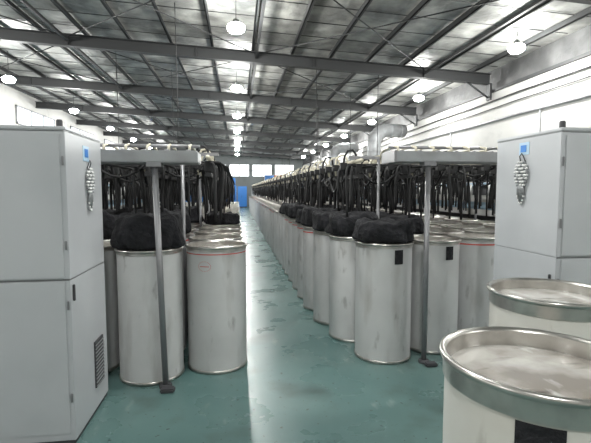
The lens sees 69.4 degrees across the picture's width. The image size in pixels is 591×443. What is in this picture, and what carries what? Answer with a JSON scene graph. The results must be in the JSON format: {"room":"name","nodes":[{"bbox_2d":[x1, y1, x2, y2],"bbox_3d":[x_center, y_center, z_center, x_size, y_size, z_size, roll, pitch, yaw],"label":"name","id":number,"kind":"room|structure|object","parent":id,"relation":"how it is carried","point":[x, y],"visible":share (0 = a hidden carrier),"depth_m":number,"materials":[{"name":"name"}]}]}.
{"room":"textile factory","nodes":[
{"label":"textile factory","id":0,"kind":"room"},
{"bbox_2d":[0,84,134,149],"bbox_3d":[-11.698,-2.564,18.462,0.200,5.850,52.000,-1,4,-8],"label":"wall","id":1,"kind":"structure","parent":0,"point":[10,97],"depth_m":18.79,"materials":[{"name":"paint"}]},
{"bbox_2d":[15,105,54,125],"bbox_3d":[-11.698,-4.538,19.334,0.070,0.760,3.710,-1,4,-8],"label":"window","id":2,"kind":"structure","parent":1,"relation":"in","point":[24,116],"depth_m":18.72,"materials":[{"name":"white glass"}]},
{"bbox_2d":[70,126,93,136],"bbox_3d":[-12.476,-4.959,25.066,0.070,0.760,3.710,-1,4,-8],"label":"window","id":3,"kind":"structure","parent":1,"relation":"in","point":[71,127],"depth_m":24.84,"materials":[{"name":"white glass"}]},
{"bbox_2d":[104,139,119,149],"bbox_3d":[-13.280,-5.395,30.996,0.070,0.760,3.710,-1,4,-8],"label":"window","id":4,"kind":"structure","parent":1,"relation":"in","point":[105,140],"depth_m":30.25,"materials":[{"name":"white glass"}]},
{"bbox_2d":[201,154,302,205],"bbox_3d":[-7.168,-4.538,45.340,16.000,5.850,0.200,-1,4,-8],"label":"wall","id":5,"kind":"structure","parent":0,"point":[249,181],"depth_m":45.54,"materials":[{"name":"white paint"}]},
{"bbox_2d":[229,164,248,176],"bbox_3d":[-5.955,-5.417,45.298,2.110,1.310,0.080,-1,4,-8],"label":"window","id":6,"kind":"structure","parent":5,"relation":"in","point":[236,170],"depth_m":45.30,"materials":[{"name":"white glass"}]},
{"bbox_2d":[252,164,271,176],"bbox_3d":[-3.576,-5.441,45.619,2.110,1.310,0.080,-1,4,-8],"label":"window","id":7,"kind":"structure","parent":5,"relation":"in","point":[258,170],"depth_m":45.60,"materials":[{"name":"white glass"}]},
{"bbox_2d":[264,175,281,180],"bbox_3d":[-2.333,-4.595,45.779,2.000,0.800,0.060,-1,4,-8],"label":"banner","id":8,"kind":"object","parent":5,"relation":"attached to","point":[266,177],"visible":0.36,"depth_m":45.67,"materials":[{"name":"blue paint"}]},
{"bbox_2d":[275,165,293,174],"bbox_3d":[-1.198,-5.464,45.939,2.110,1.310,0.080,-1,4,-8],"label":"window","id":9,"kind":"structure","parent":5,"relation":"in","point":[279,169],"depth_m":45.91,"materials":[{"name":"white glass"}]},
{"bbox_2d":[76,206,443,442],"bbox_3d":[-3.671,0.373,19.766,16.400,0.200,52.400,-1,4,-8],"label":"floor","id":10,"kind":"structure","parent":0,"point":[298,383],"depth_m":3.58,"materials":[{"name":"teal paint"}]},
{"bbox_2d":[0,119,107,442],"bbox_3d":[-2.023,0.404,3.106,1.021,2.180,0.746,-1,4,-8],"label":"tall cabinet","id":11,"kind":"object","parent":10,"relation":"on","point":[54,366],"visible":0.99,"depth_m":2.81,"materials":[{"name":"grey metal"}]},
{"bbox_2d":[86,160,94,210],"bbox_3d":[-1.526,-0.266,3.173,0.029,0.383,0.152,-1,4,-8],"label":"charm","id":12,"kind":"object","parent":11,"relation":"hanging from","point":[90,172],"visible":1,"depth_m":3.16,"materials":[{"name":"grey metal"}]},
{"bbox_2d":[103,241,119,372],"bbox_3d":[-2.013,0.819,4.138,0.608,1.200,0.608,0,4,-7],"label":"can","id":13,"kind":"object","parent":10,"relation":"on","point":[110,258],"visible":0.12,"depth_m":4.05,"materials":[{"name":"silver metal"}]},
{"bbox_2d":[108,185,175,209],"bbox_3d":[-4.821,-0.088,11.988,0.930,1.860,15.000,-1,4,-8],"label":"machine","id":14,"kind":"object","parent":10,"relation":"on","point":[108,185],"visible":0.02,"depth_m":10.04,"materials":[{"name":"grey paint"}]},
{"bbox_2d":[114,246,184,386],"bbox_3d":[-1.347,0.830,3.986,0.608,1.200,0.608,0,4,-5],"label":"can","id":15,"kind":"object","parent":10,"relation":"on","point":[137,286],"visible":0.76,"depth_m":3.74,"materials":[{"name":"silver metal"}]},
{"bbox_2d":[110,212,185,249],"bbox_3d":[-1.356,0.067,3.936,0.667,0.327,0.623,-1,4,-16],"label":"fiber","id":16,"kind":"object","parent":15,"relation":"on","point":[133,231],"visible":0.94,"depth_m":3.69},
{"bbox_2d":[100,143,200,393],"bbox_3d":[-1.299,0.371,3.879,0.885,2.132,0.741,-1,4,-8],"label":"gantry","id":17,"kind":"object","parent":10,"relation":"on","point":[156,158],"visible":0.95,"depth_m":3.61,"materials":[{"name":"silver metal"}]},
{"bbox_2d":[101,145,234,347],"bbox_3d":[-2.888,-0.279,12.190,2.272,2.211,16.016,-1,4,-8],"label":"sliver creel","id":18,"kind":"object","parent":10,"relation":"on","point":[212,180],"visible":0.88,"depth_m":5.05,"materials":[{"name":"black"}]},
{"bbox_2d":[182,249,185,349],"bbox_3d":[-1.490,0.785,4.601,0.608,1.200,0.608,0,4,-4],"label":"can","id":19,"kind":"object","parent":10,"relation":"on","point":[182,249],"visible":0.02,"depth_m":4.60,"materials":[{"name":"silver metal"}]},
{"bbox_2d":[186,232,190,329],"bbox_3d":[-1.575,0.739,5.224,0.608,1.200,0.608,-1,4,-13],"label":"can","id":20,"kind":"object","parent":10,"relation":"on","point":[189,233],"visible":0.09,"depth_m":5.14,"materials":[{"name":"silver metal"}]},
{"bbox_2d":[147,207,190,232],"bbox_3d":[-1.581,-0.032,5.180,0.598,0.341,0.594,-1,4,-19],"label":"cloth bag","id":21,"kind":"object","parent":20,"relation":"on","point":[187,217],"visible":0.27,"depth_m":5.07,"materials":[{"name":"black fabric"}]},
{"bbox_2d":[190,227,195,235],"bbox_3d":[-1.659,0.694,5.846,0.608,1.200,0.608,-1,4,-11],"label":"can","id":22,"kind":"object","parent":10,"relation":"on","point":[193,229],"visible":0.11,"depth_m":5.74,"materials":[{"name":"silver metal"}]},
{"bbox_2d":[191,223,199,230],"bbox_3d":[-1.744,0.648,6.469,0.608,1.200,0.608,-1,4,-12],"label":"can","id":23,"kind":"object","parent":10,"relation":"on","point":[196,226],"visible":0.1,"depth_m":6.38,"materials":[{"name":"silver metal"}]},
{"bbox_2d":[188,234,242,241],"bbox_3d":[-0.898,0.767,4.842,0.608,1.200,0.608,-1,4,-13],"label":"can","id":24,"kind":"object","parent":10,"relation":"on","point":[203,237],"visible":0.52,"depth_m":4.98,"materials":[{"name":"silver metal"}]},
{"bbox_2d":[185,240,247,374],"bbox_3d":[-0.773,0.813,4.225,0.608,1.200,0.608,-1,4,-7],"label":"can","id":25,"kind":"object","parent":10,"relation":"on","point":[216,269],"visible":1,"depth_m":3.98,"materials":[{"name":"silver metal"}]},
{"bbox_2d":[194,229,241,234],"bbox_3d":[-0.982,0.722,5.465,0.608,1.200,0.608,0,4,-5],"label":"can","id":26,"kind":"object","parent":10,"relation":"on","point":[209,231],"visible":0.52,"depth_m":5.62,"materials":[{"name":"silver metal"}]},
{"bbox_2d":[198,225,241,229],"bbox_3d":[-1.066,0.676,6.087,0.608,1.200,0.608,-1,4,-13],"label":"can","id":27,"kind":"object","parent":10,"relation":"on","point":[213,226],"visible":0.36,"depth_m":6.27,"materials":[{"name":"silver metal"}]},
{"bbox_2d":[202,223,240,225],"bbox_3d":[-1.151,0.630,6.710,0.608,1.200,0.608,-1,4,-9],"label":"can","id":28,"kind":"object","parent":10,"relation":"on","point":[203,224],"visible":0.16,"depth_m":6.60,"materials":[{"name":"silver metal"}]},
{"bbox_2d":[204,211,239,224],"bbox_3d":[-1.152,-0.066,6.654,0.531,0.193,0.544,-1,4,-18],"label":"cloth bag","id":29,"kind":"object","parent":28,"relation":"on","point":[229,217],"visible":0.86,"depth_m":6.45,"materials":[{"name":"black fabric"}]},
{"bbox_2d":[222,202,240,213],"bbox_3d":[-2.207,0.060,14.493,0.600,1.197,10.022,-1,4,-8],"label":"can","id":30,"kind":"object","parent":10,"relation":"on","point":[234,208],"visible":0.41,"depth_m":12.51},
{"bbox_2d":[233,178,235,201],"bbox_3d":[-3.455,-0.948,20.690,1.100,2.300,0.840,-1,4,-8],"label":"tall cabinet","id":31,"kind":"object","parent":10,"relation":"on","point":[233,178],"visible":0.1,"depth_m":20.38,"materials":[{"name":"blue metal"}]},
{"bbox_2d":[238,186,246,207],"bbox_3d":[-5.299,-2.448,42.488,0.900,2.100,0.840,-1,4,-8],"label":"door","id":32,"kind":"structure","parent":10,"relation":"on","point":[242,190],"depth_m":42.11,"materials":[{"name":"blue metal"}]},
{"bbox_2d":[249,196,281,264],"bbox_3d":[-1.878,-0.572,23.097,0.630,1.197,27.062,-1,4,-8],"label":"can","id":33,"kind":"object","parent":10,"relation":"on","point":[265,213],"visible":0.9,"depth_m":13.61,"materials":[{"name":"grey metal"}]},
{"bbox_2d":[279,202,302,213],"bbox_3d":[-0.036,-0.302,9.350,0.600,0.269,0.613,-1,4,-19],"label":"cloth bag","id":34,"kind":"object","parent":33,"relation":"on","point":[281,209],"visible":0.39,"depth_m":9.25,"materials":[{"name":"black fabric"}]},
{"bbox_2d":[257,196,290,204],"bbox_3d":[-1.219,-0.591,23.367,0.631,1.197,27.062,-1,4,-8],"label":"can","id":35,"kind":"object","parent":10,"relation":"on","point":[280,201],"visible":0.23,"depth_m":20.08,"materials":[{"name":"grey metal"}]},
{"bbox_2d":[281,214,284,269],"bbox_3d":[-0.022,0.433,9.398,0.608,1.200,0.608,-1,4,-13],"label":"can","id":36,"kind":"object","parent":10,"relation":"on","point":[283,219],"depth_m":9.25,"materials":[{"name":"silver metal"}]},
{"bbox_2d":[284,215,287,274],"bbox_3d":[0.063,0.479,8.776,0.608,1.200,0.608,0,4,-5],"label":"can","id":37,"kind":"object","parent":10,"relation":"on","point":[285,216],"visible":0.16,"depth_m":8.63,"materials":[{"name":"silver metal"}]},
{"bbox_2d":[284,204,291,215],"bbox_3d":[0.056,-0.245,8.714,0.571,0.248,0.590,0,4,-1],"label":"cloth bag","id":38,"kind":"object","parent":37,"relation":"on","point":[285,206],"visible":0.2,"depth_m":8.56,"materials":[{"name":"black fabric"}]},
{"bbox_2d":[287,217,295,281],"bbox_3d":[0.147,0.524,8.153,0.608,1.200,0.608,-1,4,-11],"label":"can","id":39,"kind":"object","parent":10,"relation":"on","point":[288,218],"visible":0.24,"depth_m":8.02,"materials":[{"name":"silver metal"}]},
{"bbox_2d":[288,204,316,217],"bbox_3d":[0.153,-0.201,8.099,0.604,0.250,0.593,0,4,-5],"label":"cloth bag","id":40,"kind":"object","parent":39,"relation":"on","point":[292,209],"visible":0.51,"depth_m":7.86,"materials":[{"name":"black fabric"}]},
{"bbox_2d":[291,219,296,289],"bbox_3d":[0.231,0.570,7.530,0.608,1.200,0.608,0,4,-3],"label":"can","id":41,"kind":"object","parent":10,"relation":"on","point":[294,225],"visible":0.14,"depth_m":7.40,"materials":[{"name":"silver metal"}]},
{"bbox_2d":[296,223,302,298],"bbox_3d":[0.316,0.616,6.908,0.608,1.200,0.608,-1,4,-7],"label":"can","id":42,"kind":"object","parent":10,"relation":"on","point":[299,225],"visible":0.2,"depth_m":6.76,"materials":[{"name":"silver metal"}]},
{"bbox_2d":[295,209,302,222],"bbox_3d":[0.295,-0.105,6.853,0.595,0.242,0.624,0,4,0],"label":"cloth bag","id":43,"kind":"object","parent":42,"relation":"on","point":[299,211],"visible":0.14,"depth_m":6.69,"materials":[{"name":"black fabric"}]},
{"bbox_2d":[302,225,313,310],"bbox_3d":[0.400,0.661,6.285,0.608,1.200,0.608,-1,4,-8],"label":"can","id":44,"kind":"object","parent":10,"relation":"on","point":[308,236],"visible":0.21,"depth_m":6.11,"materials":[{"name":"silver metal"}]},
{"bbox_2d":[300,206,340,226],"bbox_3d":[0.388,-0.078,6.220,0.584,0.280,0.608,-1,4,-18],"label":"cloth bag","id":45,"kind":"object","parent":44,"relation":"on","point":[306,218],"visible":0.5,"depth_m":6.06,"materials":[{"name":"black fabric"}]},
{"bbox_2d":[312,229,329,324],"bbox_3d":[0.524,0.707,5.668,0.608,1.200,0.608,0,4,-6],"label":"can","id":46,"kind":"object","parent":10,"relation":"on","point":[321,275],"visible":0.25,"depth_m":5.46,"materials":[{"name":"silver metal"}]},
{"bbox_2d":[312,210,350,230],"bbox_3d":[0.507,-0.027,5.608,0.600,0.268,0.629,-1,4,-11],"label":"cloth bag","id":47,"kind":"object","parent":46,"relation":"on","point":[320,219],"visible":0.44,"depth_m":5.40,"materials":[{"name":"black fabric"}]},
{"bbox_2d":[328,234,355,342],"bbox_3d":[0.688,0.752,5.056,0.608,1.200,0.608,0,4,-3],"label":"can","id":48,"kind":"object","parent":10,"relation":"on","point":[342,277],"visible":0.42,"depth_m":4.82,"materials":[{"name":"silver metal"}]},
{"bbox_2d":[324,211,378,235],"bbox_3d":[0.671,0.016,5.006,0.611,0.271,0.610,0,4,-6],"label":"cloth bag","id":49,"kind":"object","parent":48,"relation":"on","point":[339,224],"visible":0.71,"depth_m":4.77,"materials":[{"name":"black fabric"}]},
{"bbox_2d":[293,197,404,211],"bbox_3d":[0.802,-0.634,23.941,0.631,1.197,27.062,-1,4,-8],"label":"can","id":50,"kind":"object","parent":10,"relation":"on","point":[368,207],"visible":0.09,"depth_m":12.39,"materials":[{"name":"grey metal"}]},
{"bbox_2d":[251,149,496,219],"bbox_3d":[-0.227,-0.974,21.653,3.024,2.211,33.706,-1,4,-8],"label":"sliver creel","id":51,"kind":"object","parent":10,"relation":"on","point":[346,182],"visible":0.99,"depth_m":5.94,"materials":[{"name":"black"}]},
{"bbox_2d":[354,240,413,364],"bbox_3d":[0.911,0.796,4.452,0.608,1.200,0.608,0,4,-4],"label":"can","id":52,"kind":"object","parent":10,"relation":"on","point":[383,280],"visible":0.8,"depth_m":4.21,"materials":[{"name":"silver metal"}]},
{"bbox_2d":[352,217,413,242],"bbox_3d":[0.893,0.074,4.405,0.624,0.242,0.605,0,4,-1],"label":"cloth bag","id":53,"kind":"object","parent":52,"relation":"on","point":[386,229],"visible":1,"depth_m":4.16,"materials":[{"name":"black fabric"}]},
{"bbox_2d":[328,183,494,220],"bbox_3d":[2.092,-0.785,21.474,0.980,1.860,32.000,-1,4,-8],"label":"machine","id":54,"kind":"object","parent":10,"relation":"on","point":[481,212],"visible":0.02,"depth_m":8.58,"materials":[{"name":"grey paint"}]},
{"bbox_2d":[329,143,358,165],"bbox_3d":[2.622,-3.118,23.535,1.726,2.473,0.587,-2,4,-20],"label":"ventilation duct","id":55,"kind":"object","parent":54,"relation":"on","point":[337,149],"visible":0.52,"depth_m":23.22,"materials":[{"name":"silver metal"}]},
{"bbox_2d":[367,124,406,155],"bbox_3d":[3.538,-2.624,16.763,1.823,2.478,0.607,-3,5,-31],"label":"ventilation duct","id":56,"kind":"object","parent":54,"relation":"on","point":[384,130],"visible":0.68,"depth_m":16.34,"materials":[{"name":"silver metal"}]},
{"bbox_2d":[417,214,445,216],"bbox_3d":[2.828,0.462,8.998,0.608,1.200,0.608,0,4,-2],"label":"can","id":57,"kind":"object","parent":10,"relation":"on","point":[417,214],"visible":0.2,"depth_m":9.16,"materials":[{"name":"silver metal"}]},
{"bbox_2d":[410,235,460,354],"bbox_3d":[1.492,0.777,4.711,0.608,1.200,0.608,0,4,-5],"label":"can","id":58,"kind":"object","parent":10,"relation":"on","point":[443,276],"visible":0.7,"depth_m":4.46,"materials":[{"name":"silver metal"}]},
{"bbox_2d":[380,145,497,366],"bbox_3d":[1.527,0.307,4.470,1.285,2.172,0.741,-1,4,-8],"label":"gantry","id":59,"kind":"object","parent":10,"relation":"on","point":[427,159],"visible":0.91,"depth_m":4.16,"materials":[{"name":"silver metal"}]},
{"bbox_2d":[430,216,459,220],"bbox_3d":[2.912,0.508,8.375,0.608,1.200,0.608,0,4,-4],"label":"can","id":60,"kind":"object","parent":10,"relation":"on","point":[431,217],"visible":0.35,"depth_m":8.48,"materials":[{"name":"silver metal"}]},
{"bbox_2d":[430,221,461,226],"bbox_3d":[2.361,0.614,6.932,0.608,1.200,0.608,-1,4,-10],"label":"can","id":61,"kind":"object","parent":10,"relation":"on","point":[436,223],"visible":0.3,"depth_m":7.11,"materials":[{"name":"silver metal"}]},
{"bbox_2d":[429,228,464,235],"bbox_3d":[1.876,0.712,5.598,0.608,1.200,0.608,-1,4,-13],"label":"can","id":62,"kind":"object","parent":10,"relation":"on","point":[433,231],"visible":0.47,"depth_m":5.66,"materials":[{"name":"silver metal"}]},
{"bbox_2d":[444,218,478,222],"bbox_3d":[2.997,0.554,7.752,0.608,1.200,0.608,-1,4,-7],"label":"can","id":63,"kind":"object","parent":10,"relation":"on","point":[445,219],"visible":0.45,"depth_m":7.82,"materials":[{"name":"silver metal"}]},
{"bbox_2d":[440,224,484,229],"bbox_3d":[2.445,0.660,6.309,0.608,1.200,0.608,0,4,-4],"label":"can","id":64,"kind":"object","parent":10,"relation":"on","point":[446,226],"visible":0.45,"depth_m":6.38,"materials":[{"name":"silver metal"}]},
{"bbox_2d":[447,233,494,330],"bbox_3d":[2.079,0.756,4.992,0.608,1.200,0.608,0,4,-6],"label":"can","id":65,"kind":"object","parent":10,"relation":"on","point":[476,252],"visible":0.51,"depth_m":4.73,"materials":[{"name":"silver metal"}]},
{"bbox_2d":[462,228,494,233],"bbox_3d":[2.530,0.705,5.687,0.608,1.200,0.608,-1,4,-8],"label":"can","id":66,"kind":"object","parent":10,"relation":"on","point":[467,230],"visible":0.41,"depth_m":5.85,"materials":[{"name":"silver metal"}]},
{"bbox_2d":[462,220,494,225],"bbox_3d":[3.081,0.600,7.130,0.608,1.200,0.608,0,4,-2],"label":"can","id":67,"kind":"object","parent":10,"relation":"on","point":[471,222],"visible":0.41,"depth_m":7.25,"materials":[{"name":"silver metal"}]},
{"bbox_2d":[483,223,494,227],"bbox_3d":[3.165,0.645,6.507,0.608,1.200,0.608,0,4,-5],"label":"can","id":68,"kind":"object","parent":10,"relation":"on","point":[486,225],"visible":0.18,"depth_m":6.46,"materials":[{"name":"silver metal"}]},
{"bbox_2d":[439,326,590,442],"bbox_3d":[0.754,1.018,1.366,0.588,1.210,0.588,-1,4,-8],"label":"can","id":69,"kind":"object","parent":10,"relation":"on","point":[503,384],"visible":1,"depth_m":1.26,"materials":[{"name":"silver metal"}]},
{"bbox_2d":[486,277,590,339],"bbox_3d":[1.320,0.953,2.252,0.608,1.210,0.608,-1,4,-8],"label":"can","id":70,"kind":"object","parent":10,"relation":"on","point":[554,305],"visible":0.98,"depth_m":2.11,"materials":[{"name":"silver metal"}]},
{"bbox_2d":[493,121,590,284],"bbox_3d":[2.182,0.392,3.265,1.019,2.180,0.716,-1,4,-8],"label":"tall cabinet","id":71,"kind":"object","parent":10,"relation":"on","point":[548,235],"visible":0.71,"depth_m":2.94,"materials":[{"name":"grey metal"}]},
{"bbox_2d":[514,153,527,204],"bbox_3d":[1.674,-0.315,3.168,0.029,0.383,0.152,-1,4,-8],"label":"charm","id":72,"kind":"object","parent":71,"relation":"hanging from","point":[520,187],"visible":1,"depth_m":3.16,"materials":[{"name":"grey metal"}]},
{"bbox_3d":[-1.828,0.602,7.092,0.608,1.200,0.608,-1,4,-8],"label":"can","id":73,"kind":"object","parent":10,"relation":"on","visible":0},
{"bbox_2d":[174,205,203,222],"bbox_3d":[-1.827,-0.139,7.025,0.602,0.285,0.603,-1,4,-18],"label":"cloth bag","id":74,"kind":"object","parent":73,"relation":"on","point":[194,217],"visible":0.3,"depth_m":6.84,"materials":[{"name":"black fabric"}]},
{"bbox_3d":[-2.137,0.774,4.755,0.608,1.200,0.608,-1,4,-8],"label":"can","id":75,"kind":"object","parent":10,"relation":"on","visible":0},
{"bbox_2d":[102,207,129,238],"bbox_3d":[-2.130,0.006,4.712,0.590,0.334,0.597,0,4,-4],"label":"cloth bag","id":76,"kind":"object","parent":75,"relation":"on","point":[109,216],"visible":0.24,"depth_m":4.48,"materials":[{"name":"black fabric"}]},
{"bbox_3d":[1.288,0.732,5.318,0.608,1.200,0.608,0,4,-7],"label":"can","id":77,"kind":"object","parent":10,"relation":"on","visible":0},
{"bbox_2d":[379,213,423,233],"bbox_3d":[1.286,0.018,5.256,0.572,0.230,0.578,0,4,1],"label":"cloth bag","id":78,"kind":"object","parent":77,"relation":"on","point":[418,224],"visible":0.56,"depth_m":5.05,"materials":[{"name":"black fabric"}]},
{"bbox_3d":[1.144,0.687,5.932,0.608,1.200,0.608,-1,4,-8],"label":"can","id":79,"kind":"object","parent":10,"relation":"on","visible":0},
{"bbox_2d":[372,211,388,215],"bbox_3d":[1.147,-0.031,5.896,0.591,0.234,0.581,0,4,3],"label":"cloth bag","id":80,"kind":"object","parent":79,"relation":"on","point":[381,212],"visible":0.09,"depth_m":5.75,"materials":[{"name":"black fabric"}]},
{"bbox_3d":[0.976,0.596,7.178,0.608,1.200,0.608,-1,4,-9],"label":"can","id":81,"kind":"object","parent":10,"relation":"on","visible":0},
{"bbox_2d":[344,207,368,211],"bbox_3d":[0.980,-0.124,7.128,0.566,0.238,0.571,0,4,2],"label":"cloth bag","id":82,"kind":"object","parent":81,"relation":"on","point":[354,209],"visible":0.14,"depth_m":6.91,"materials":[{"name":"black fabric"}]},
{"bbox_3d":[-2.306,0.682,6.001,0.608,1.200,0.608,0,4,-5],"label":"can","id":83,"kind":"object","parent":10,"relation":"on","visible":0},
{"bbox_2d":[120,208,148,213],"bbox_3d":[-2.313,-0.053,5.942,0.629,0.271,0.593,0,4,0],"label":"cloth bag","id":84,"kind":"object","parent":83,"relation":"on","point":[138,210],"visible":0.08,"depth_m":5.81,"materials":[{"name":"black fabric"}]},
{"bbox_2d":[0,0,590,156],"bbox_3d":[-3.671,-5.202,19.357,16.400,0.920,52.400,-1,4,-8],"label":"ceiling","id":85,"kind":"structure","parent":0,"point":[493,15],"depth_m":10.48,"materials":[{"name":"metal"}]},
{"bbox_2d":[2,51,15,82],"bbox_3d":[-8.257,-4.438,12.265,0.344,0.895,0.344,-1,4,-8],"label":"lamp","id":86,"kind":"object","parent":85,"relation":"hanging from","point":[7,78],"visible":1,"depth_m":12.21,"materials":[{"name":"grey paint"}]},
{"bbox_2d":[69,96,78,113],"bbox_3d":[-8.920,-4.797,17.157,0.344,0.895,0.344,-1,4,-8],"label":"lamp","id":87,"kind":"object","parent":85,"relation":"hanging from","point":[73,109],"visible":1,"depth_m":17.10,"materials":[{"name":"grey paint"}]},
{"bbox_2d":[35,101,375,135],"bbox_3d":[-3.829,-4.735,20.381,15.930,1.499,0.180,-1,4,-8],"label":"roof beam","id":88,"kind":"structure","parent":85,"relation":"attached to","point":[40,105],"depth_m":20.25,"materials":[{"name":"grey metal"}]},
{"bbox_2d":[0,74,417,126],"bbox_3d":[-3.173,-4.380,15.538,15.930,1.499,0.180,-1,4,-8],"label":"roof beam","id":89,"kind":"structure","parent":85,"relation":"attached to","point":[20,80],"depth_m":15.51,"materials":[{"name":"grey metal"}]},
{"bbox_2d":[76,119,349,142],"bbox_3d":[-4.486,-5.091,25.224,15.930,1.499,0.180,-1,4,-8],"label":"roof beam","id":90,"kind":"structure","parent":85,"relation":"attached to","point":[78,122],"depth_m":25.11,"materials":[{"name":"grey metal"}]},
{"bbox_2d":[115,2,318,156],"bbox_3d":[-1.231,-3.164,13.463,4.131,3.260,9.222,3,5,37],"label":"hanging cable","id":91,"kind":"object","parent":85,"relation":"hanging from","point":[174,2],"visible":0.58,"depth_m":10.84,"materials":[{"name":"black"}]},
{"bbox_2d":[103,131,332,152],"bbox_3d":[-5.143,-5.446,30.067,15.930,1.499,0.180,-1,4,-8],"label":"roof beam","id":92,"kind":"structure","parent":85,"relation":"attached to","point":[105,133],"depth_m":29.93,"materials":[{"name":"grey metal"}]},
{"bbox_2d":[123,140,320,160],"bbox_3d":[-5.799,-5.802,34.910,15.930,1.499,0.180,-1,4,-8],"label":"roof beam","id":93,"kind":"structure","parent":85,"relation":"attached to","point":[124,141],"depth_m":35.07,"materials":[{"name":"grey metal"}]},
{"bbox_2d":[137,147,310,163],"bbox_3d":[-6.456,-6.158,39.752,15.930,1.499,0.180,-1,4,-8],"label":"roof beam","id":94,"kind":"structure","parent":85,"relation":"attached to","point":[220,152],"depth_m":40.05,"materials":[{"name":"grey metal"}]},
{"bbox_2d":[227,0,244,33],"bbox_3d":[-1.152,-3.955,8.255,0.344,0.620,0.344,-1,4,-8],"label":"lamp","id":95,"kind":"object","parent":85,"relation":"hanging from","point":[234,27],"visible":1,"depth_m":8.17,"materials":[{"name":"grey paint"}]},
{"bbox_2d":[231,71,241,91],"bbox_3d":[-1.815,-4.314,13.147,0.344,0.620,0.344,-1,4,-8],"label":"lamp","id":96,"kind":"object","parent":85,"relation":"hanging from","point":[236,88],"visible":1,"depth_m":13.07,"materials":[{"name":"grey paint"}]},
{"bbox_2d":[233,112,240,117],"bbox_3d":[-2.479,-4.674,18.039,0.344,0.620,0.344,-1,4,-8],"label":"lamp","id":97,"kind":"object","parent":85,"relation":"hanging from","point":[236,115],"visible":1,"depth_m":17.94,"materials":[{"name":"grey paint"}]},
{"bbox_2d":[0,27,491,100],"bbox_3d":[-2.516,-4.024,10.696,15.930,1.499,0.180,-1,4,-8],"label":"roof beam","id":98,"kind":"structure","parent":85,"relation":"attached to","point":[14,35],"depth_m":10.81,"materials":[{"name":"grey metal"}]},
{"bbox_2d":[0,0,499,155],"bbox_3d":[-4.548,-5.035,20.262,13.519,0.698,39.018,-1,4,-8],"label":"rods","id":99,"kind":"object","parent":85,"relation":"attached to","point":[142,4],"depth_m":12.41,"materials":[{"name":"grey metal"}]},
{"bbox_2d":[19,0,544,156],"bbox_3d":[-1.983,-4.694,18.105,9.060,0.510,44.000,-1,4,-8],"label":"struts","id":100,"kind":"object","parent":85,"relation":"attached to","point":[537,2],"depth_m":9.90,"materials":[{"name":"grey metal"}]},
{"bbox_2d":[368,118,375,123],"bbox_3d":[3.368,-4.520,18.843,0.344,0.455,0.344,-1,4,-8],"label":"lamp","id":101,"kind":"object","parent":85,"relation":"hanging from","point":[371,121],"visible":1,"depth_m":18.74,"materials":[{"name":"grey paint"}]},
{"bbox_2d":[413,93,423,101],"bbox_3d":[4.031,-4.160,13.951,0.344,0.455,0.344,-1,4,-8],"label":"lamp","id":102,"kind":"object","parent":85,"relation":"hanging from","point":[418,97],"visible":1,"depth_m":13.86,"materials":[{"name":"grey paint"}]},
{"bbox_2d":[508,38,525,53],"bbox_3d":[4.694,-3.801,9.059,0.344,0.455,0.344,-1,4,-8],"label":"lamp","id":103,"kind":"object","parent":85,"relation":"hanging from","point":[517,47],"visible":1,"depth_m":8.97,"materials":[{"name":"grey paint"}]},
{"bbox_2d":[556,0,590,4],"bbox_3d":[-1.860,-3.668,5.853,15.930,1.499,0.180,-1,4,-8],"label":"roof beam","id":104,"kind":"structure","parent":85,"relation":"attached to","point":[588,2],"depth_m":6.76,"materials":[{"name":"grey metal"}]},
{"bbox_2d":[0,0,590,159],"bbox_3d":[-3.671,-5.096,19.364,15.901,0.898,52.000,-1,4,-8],"label":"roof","id":105,"kind":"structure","parent":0,"point":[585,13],"depth_m":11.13,"materials":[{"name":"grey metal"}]},
{"bbox_2d":[284,94,318,176],"bbox_3d":[-0.141,-3.741,22.472,0.191,2.800,15.000,-1,4,-8],"label":"pole","id":106,"kind":"object","parent":105,"relation":"hanging from","point":[317,94],"visible":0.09,"depth_m":15.61,"materials":[{"name":"beige metal"}]},
{"bbox_2d":[350,76,381,163],"bbox_3d":[1.606,-3.408,17.775,0.233,2.667,12.800,-1,4,-8],"label":"pole","id":107,"kind":"object","parent":105,"relation":"hanging from","point":[373,161],"visible":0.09,"depth_m":12.51,"materials":[{"name":"beige metal"}]},
{"bbox_2d":[303,24,590,184],"bbox_3d":[4.356,-2.324,20.656,0.200,5.050,52.000,-1,4,-8],"label":"wall","id":108,"kind":"structure","parent":0,"point":[577,113],"depth_m":10.99,"materials":[{"name":"paint"}]},
{"bbox_2d":[303,51,590,164],"bbox_3d":[4.227,-4.228,20.499,0.060,0.070,52.000,-1,4,-8],"label":"trim","id":109,"kind":"structure","parent":108,"relation":"attached to","point":[588,53],"depth_m":10.76,"materials":[{"name":"grey paint"}]},
{"bbox_2d":[316,65,590,164],"bbox_3d":[4.074,-3.186,21.566,0.060,1.836,38.000,-1,4,-8],"label":"cables","id":110,"kind":"object","parent":108,"relation":"attached to","point":[587,95],"visible":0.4,"depth_m":10.91,"materials":[{"name":"black plastic"}]}
]}

